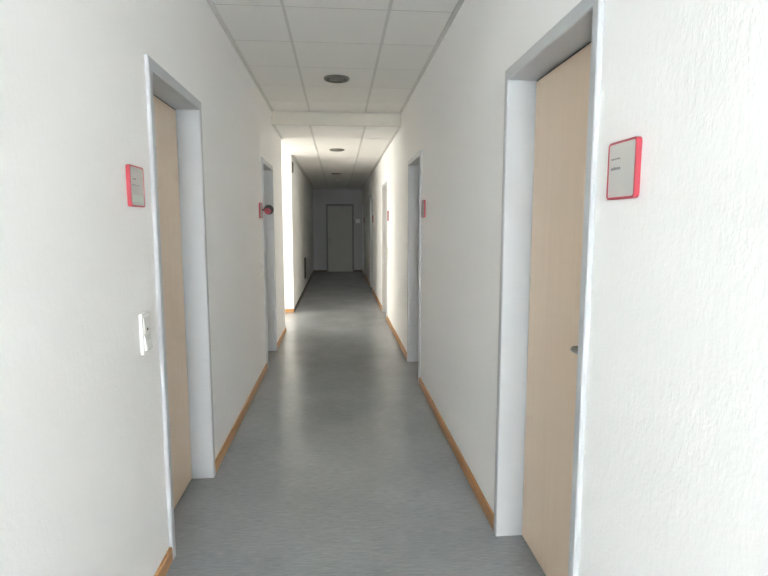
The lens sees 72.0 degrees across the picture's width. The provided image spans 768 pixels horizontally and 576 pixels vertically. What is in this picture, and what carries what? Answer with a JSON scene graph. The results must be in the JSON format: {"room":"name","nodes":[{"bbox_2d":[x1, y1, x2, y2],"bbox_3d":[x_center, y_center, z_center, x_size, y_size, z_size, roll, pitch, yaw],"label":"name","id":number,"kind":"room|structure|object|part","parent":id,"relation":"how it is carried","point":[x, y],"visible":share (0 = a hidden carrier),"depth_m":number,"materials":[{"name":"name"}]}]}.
{"room":"office corridor","nodes":[
{"label":"office corridor","id":0,"kind":"room"},
{"bbox_2d":[0,0,284,575],"bbox_3d":[-0.887,-0.014,-0.219,0.360,2.920,14.320,-1,7,-5],"label":"wall","id":1,"kind":"structure","parent":0,"point":[83,476],"depth_m":1.60,"materials":[{"name":"white paint"}]},
{"bbox_2d":[125,164,144,207],"bbox_3d":[-0.880,-0.359,1.875,0.013,0.143,0.133,-1,7,-5],"label":"door sign","id":2,"kind":"object","parent":1,"relation":"attached to","point":[134,175],"visible":1,"depth_m":1.86,"materials":[{"name":"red plastic"}]},
{"bbox_3d":[-0.875,-0.359,1.875,0.002,0.132,0.121,-1,7,-5],"label":"sign plate","id":3,"kind":"part","parent":2,"relation":"part of","materials":[{"name":"grey"}]},
{"bbox_2d":[139,311,152,355],"bbox_3d":[-0.878,0.167,1.958,0.020,0.152,0.084,-1,7,-5],"label":"light switch","id":4,"kind":"object","parent":1,"relation":"attached to","point":[146,345],"visible":1,"depth_m":1.94,"materials":[{"name":"white plastic"}]},
{"bbox_2d":[144,54,215,559],"bbox_3d":[-1.010,0.089,2.483,0.183,2.038,0.775,-1,7,-5],"label":"door","id":5,"kind":"structure","parent":1,"relation":"in","point":[174,115],"depth_m":2.72,"materials":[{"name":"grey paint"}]},
{"bbox_2d":[154,327,285,575],"bbox_3d":[-0.701,1.384,-0.038,0.013,0.060,14.320,-1,7,-5],"label":"baseboard","id":6,"kind":"structure","parent":1,"relation":"attached to","point":[162,570],"depth_m":3.41,"materials":[{"name":"orange wood"}]},
{"bbox_2d":[259,202,262,217],"bbox_3d":[-1.136,-0.714,4.871,0.013,0.143,0.133,-1,7,-5],"label":"door sign","id":7,"kind":"object","parent":1,"relation":"attached to","point":[260,204],"visible":1,"depth_m":4.83,"materials":[{"name":"red plastic"}]},
{"bbox_2d":[260,260,263,276],"bbox_3d":[-1.131,-0.182,4.909,0.020,0.152,0.084,-1,7,-5],"label":"light switch","id":8,"kind":"object","parent":1,"relation":"attached to","point":[261,261],"visible":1,"depth_m":4.87,"materials":[{"name":"white plastic"}]},
{"bbox_2d":[262,205,273,214],"bbox_3d":[-1.097,-0.739,4.994,0.112,0.092,0.035,-1,7,-5],"label":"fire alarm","id":9,"kind":"object","parent":1,"relation":"attached to","point":[268,209],"visible":0.98,"depth_m":4.98,"materials":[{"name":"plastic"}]},
{"bbox_2d":[261,157,276,367],"bbox_3d":[-1.266,-0.264,5.472,0.183,2.038,0.785,-1,7,-5],"label":"door","id":10,"kind":"structure","parent":1,"relation":"in","point":[266,168],"depth_m":5.79,"materials":[{"name":"grey paint"}]},
{"bbox_2d":[281,155,312,308],"bbox_3d":[-1.971,-1.487,12.247,0.363,2.920,7.780,-1,7,-5],"label":"wall","id":11,"kind":"structure","parent":0,"point":[296,190],"depth_m":9.13,"materials":[{"name":"white paint"}]},
{"bbox_2d":[294,270,313,312],"bbox_3d":[-1.789,-0.070,12.272,0.013,0.060,7.493,-1,7,-5],"label":"baseboard","id":12,"kind":"structure","parent":11,"relation":"attached to","point":[297,304],"depth_m":10.57,"materials":[{"name":"brown wood"}]},
{"bbox_2d":[304,257,305,278],"bbox_3d":[-1.731,-0.442,11.623,0.018,0.450,0.320,-1,7,-5],"label":"air vent","id":13,"kind":"object","parent":11,"relation":"in","point":[305,257],"visible":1,"depth_m":11.56,"materials":[{"name":"grey metal"}]},
{"bbox_2d":[206,0,464,188],"bbox_3d":[-2.567,-1.835,4.035,6.800,0.502,24.250,-1,7,-5],"label":"ceiling","id":14,"kind":"structure","parent":0,"point":[287,48],"depth_m":4.02,"materials":[{"name":"white tile"}]},
{"bbox_2d":[329,148,343,151],"bbox_3d":[-0.686,-2.010,7.708,0.221,0.016,0.221,-1,7,-5],"label":"recessed light","id":15,"kind":"object","parent":14,"relation":"in","point":[333,149],"visible":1,"depth_m":7.65,"materials":[{"name":"grey metal"}]},
{"bbox_2d":[324,74,349,82],"bbox_3d":[-0.403,-1.778,4.500,0.221,0.016,0.221,-1,7,-5],"label":"recessed light","id":16,"kind":"object","parent":14,"relation":"in","point":[335,78],"visible":1,"depth_m":4.49,"materials":[{"name":"grey metal"}]},
{"bbox_2d":[312,188,362,271],"bbox_3d":[-1.390,-1.937,16.054,2.170,2.920,0.360,-1,7,-5],"label":"wall","id":17,"kind":"structure","parent":0,"point":[321,197],"depth_m":15.85,"materials":[{"name":"white paint"}]},
{"bbox_2d":[314,270,361,271],"bbox_3d":[-1.392,-0.515,16.033,1.485,0.060,0.013,-1,7,-5],"label":"baseboard","id":18,"kind":"structure","parent":17,"relation":"attached to","point":[314,270],"depth_m":15.99,"materials":[{"name":"brown wood"}]},
{"bbox_2d":[326,204,353,271],"bbox_3d":[-1.327,-1.508,16.006,0.830,2.038,0.183,-1,7,-5],"label":"door","id":19,"kind":"structure","parent":17,"relation":"in","point":[339,217],"depth_m":16.02,"materials":[{"name":"grey paint"}]},
{"bbox_2d":[166,271,545,575],"bbox_3d":[-2.567,0.955,4.365,6.600,0.120,24.050,-1,7,-5],"label":"floor","id":20,"kind":"structure","parent":0,"point":[339,462],"depth_m":2.94,"materials":[{"name":"grey laminate"}]},
{"bbox_2d":[362,0,767,575],"bbox_3d":[0.414,-0.700,5.587,0.360,2.920,21.550,-1,7,-5],"label":"wall","id":21,"kind":"structure","parent":0,"point":[675,482],"depth_m":1.24,"materials":[{"name":"white paint"}]},
{"bbox_2d":[271,111,401,126],"bbox_3d":[-0.520,-1.877,5.860,1.432,0.156,0.040,-1,7,-5],"label":"beam","id":22,"kind":"structure","parent":21,"relation":"attached to","point":[303,118],"depth_m":5.86,"materials":[{"name":"beige paint"}]},
{"bbox_2d":[362,203,364,272],"bbox_3d":[-0.506,-1.409,15.166,0.183,2.038,0.810,-1,7,-5],"label":"door","id":23,"kind":"structure","parent":21,"relation":"in","point":[362,203],"depth_m":15.49,"materials":[{"name":"grey paint"}]},
{"bbox_2d":[370,195,372,288],"bbox_3d":[-0.196,-0.982,11.555,0.183,2.038,0.810,-1,7,-5],"label":"door","id":24,"kind":"structure","parent":21,"relation":"in","point":[371,196],"depth_m":11.85,"materials":[{"name":"grey paint"}]},
{"bbox_2d":[382,181,386,315],"bbox_3d":[0.092,-0.584,8.183,0.183,2.038,0.795,-1,7,-5],"label":"door frame","id":25,"kind":"structure","parent":21,"relation":"in","point":[384,186],"depth_m":8.50,"materials":[{"name":"grey paint"}]},
{"bbox_2d":[407,150,421,382],"bbox_3d":[0.365,-0.208,5.005,0.183,2.038,0.802,-1,7,-5],"label":"door frame","id":26,"kind":"structure","parent":21,"relation":"in","point":[415,163],"depth_m":5.33,"materials":[{"name":"grey paint"}]},
{"bbox_2d":[421,200,425,217],"bbox_3d":[0.328,-0.657,4.393,0.013,0.143,0.133,-1,7,-5],"label":"door sign","id":27,"kind":"object","parent":21,"relation":"attached to","point":[423,211],"visible":1,"depth_m":4.36,"materials":[{"name":"red plastic"}]},
{"bbox_3d":[0.324,-0.657,4.393,0.002,0.132,0.121,-1,7,-5],"label":"sign plate","id":28,"kind":"part","parent":27,"relation":"part of","materials":[{"name":"grey"}]},
{"bbox_2d":[362,270,493,528],"bbox_3d":[0.330,0.842,4.549,0.013,0.060,23.350,-1,7,-5],"label":"baseboard","id":29,"kind":"structure","parent":21,"relation":"attached to","point":[487,510],"depth_m":3.26,"materials":[{"name":"orange wood"}]},
{"bbox_2d":[493,0,604,575],"bbox_3d":[0.628,0.155,1.925,0.183,2.038,0.809,-1,7,-5],"label":"door","id":30,"kind":"structure","parent":21,"relation":"in","point":[553,90],"depth_m":2.05,"materials":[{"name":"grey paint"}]},
{"bbox_3d":[0.625,0.204,1.681,0.029,0.019,0.122,-1,7,-5],"label":"lever","id":31,"kind":"part","parent":30,"relation":"part of","materials":[{"name":"silver metal"}]},
{"bbox_2d":[606,136,641,199],"bbox_3d":[0.592,-0.293,1.310,0.013,0.143,0.133,-1,7,-5],"label":"door sign","id":32,"kind":"object","parent":21,"relation":"attached to","point":[624,156],"visible":1,"depth_m":1.29,"materials":[{"name":"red plastic"}]},
{"bbox_2d":[611,157,619,170],"bbox_3d":[0.584,-0.312,1.334,0.001,0.029,0.044,-1,7,-5],"label":"print","id":33,"kind":"object","parent":32,"relation":"attached to","point":[615,161],"depth_m":1.34,"materials":[{"name":"grey paper"}]},
{"bbox_3d":[-3.875,-1.025,8.334,4.100,2.920,0.250,-1,7,-5],"label":"wall","id":34,"kind":"structure","parent":0,"visible":0},
{"bbox_2d":[285,309,293,312],"bbox_3d":[-3.683,0.389,8.385,4.463,0.060,0.013,-1,7,-5],"label":"baseboard","id":35,"kind":"structure","parent":34,"relation":"attached to","point":[286,310],"depth_m":8.56,"materials":[{"name":"orange wood"}]}
]}

